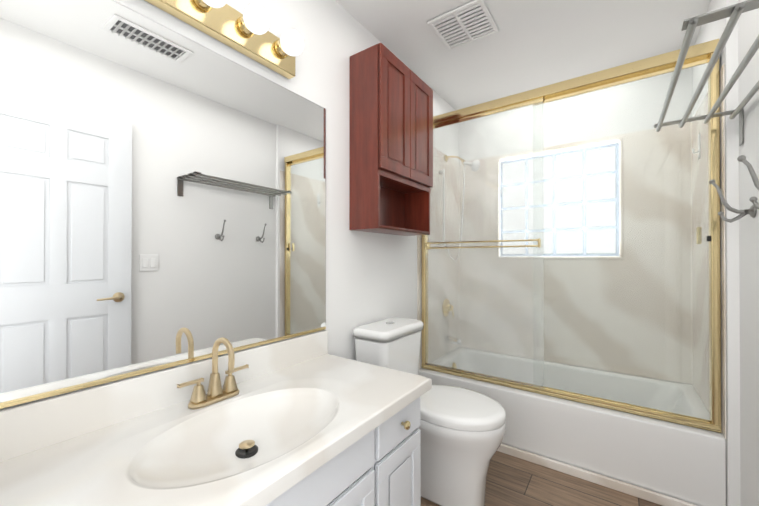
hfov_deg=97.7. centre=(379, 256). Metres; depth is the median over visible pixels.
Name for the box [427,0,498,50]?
fan
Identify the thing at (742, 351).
wall
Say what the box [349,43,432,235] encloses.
upper cabinet
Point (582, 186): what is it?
window
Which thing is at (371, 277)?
wall
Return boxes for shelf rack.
[654,0,758,145]
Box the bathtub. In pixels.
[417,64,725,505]
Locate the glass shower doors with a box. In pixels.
[426,64,710,421]
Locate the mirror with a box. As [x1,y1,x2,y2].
[0,0,325,408]
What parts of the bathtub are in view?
spout, window trim, trim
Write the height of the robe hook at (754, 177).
0.174 m
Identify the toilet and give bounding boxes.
[353,317,505,505]
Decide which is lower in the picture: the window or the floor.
the floor
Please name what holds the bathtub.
on the floor
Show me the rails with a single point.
(669, 69)
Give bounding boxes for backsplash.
[0,330,327,461]
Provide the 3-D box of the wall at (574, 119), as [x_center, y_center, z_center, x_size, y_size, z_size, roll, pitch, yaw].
[1.361,-0.053,2.550,1.524,2.440,0.120,0,0,36]
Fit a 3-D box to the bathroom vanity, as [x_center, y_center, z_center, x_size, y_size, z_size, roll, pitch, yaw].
[-0.395,0.706,0.909,0.566,0.905,1.259,0,0,36]
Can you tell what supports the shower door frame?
attached to the wall at (371, 277)
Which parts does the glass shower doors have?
shower door glass, shower door glass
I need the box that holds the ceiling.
[336,0,710,109]
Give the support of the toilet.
on the floor
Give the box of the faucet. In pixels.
[177,337,248,409]
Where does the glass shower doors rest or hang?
attached to the wall at (371, 277)
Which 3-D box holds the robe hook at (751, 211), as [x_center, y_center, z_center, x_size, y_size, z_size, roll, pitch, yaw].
[1.357,-0.217,1.281,0.122,0.174,0.048,0,0,36]
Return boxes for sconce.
[145,0,303,78]
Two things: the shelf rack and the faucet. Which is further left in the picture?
the faucet
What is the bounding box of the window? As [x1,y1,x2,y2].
[500,143,618,256]
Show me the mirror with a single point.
(162, 196)
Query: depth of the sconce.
1.16 m
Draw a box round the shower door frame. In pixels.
[421,39,720,432]
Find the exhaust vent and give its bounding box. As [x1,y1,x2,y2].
[436,6,491,44]
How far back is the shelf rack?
1.02 m
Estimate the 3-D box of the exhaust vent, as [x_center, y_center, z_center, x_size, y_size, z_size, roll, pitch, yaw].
[0.465,-1.270,1.831,0.256,0.001,0.256,0,0,36]
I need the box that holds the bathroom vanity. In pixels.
[0,330,431,505]
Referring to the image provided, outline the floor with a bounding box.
[421,451,661,505]
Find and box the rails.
[426,57,710,422]
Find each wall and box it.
[0,0,458,409]
[459,67,691,384]
[692,0,758,505]
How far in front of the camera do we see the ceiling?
1.95 m
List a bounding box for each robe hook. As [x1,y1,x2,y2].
[709,180,755,222]
[737,155,758,208]
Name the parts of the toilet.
tank, tank lid, bowl, lid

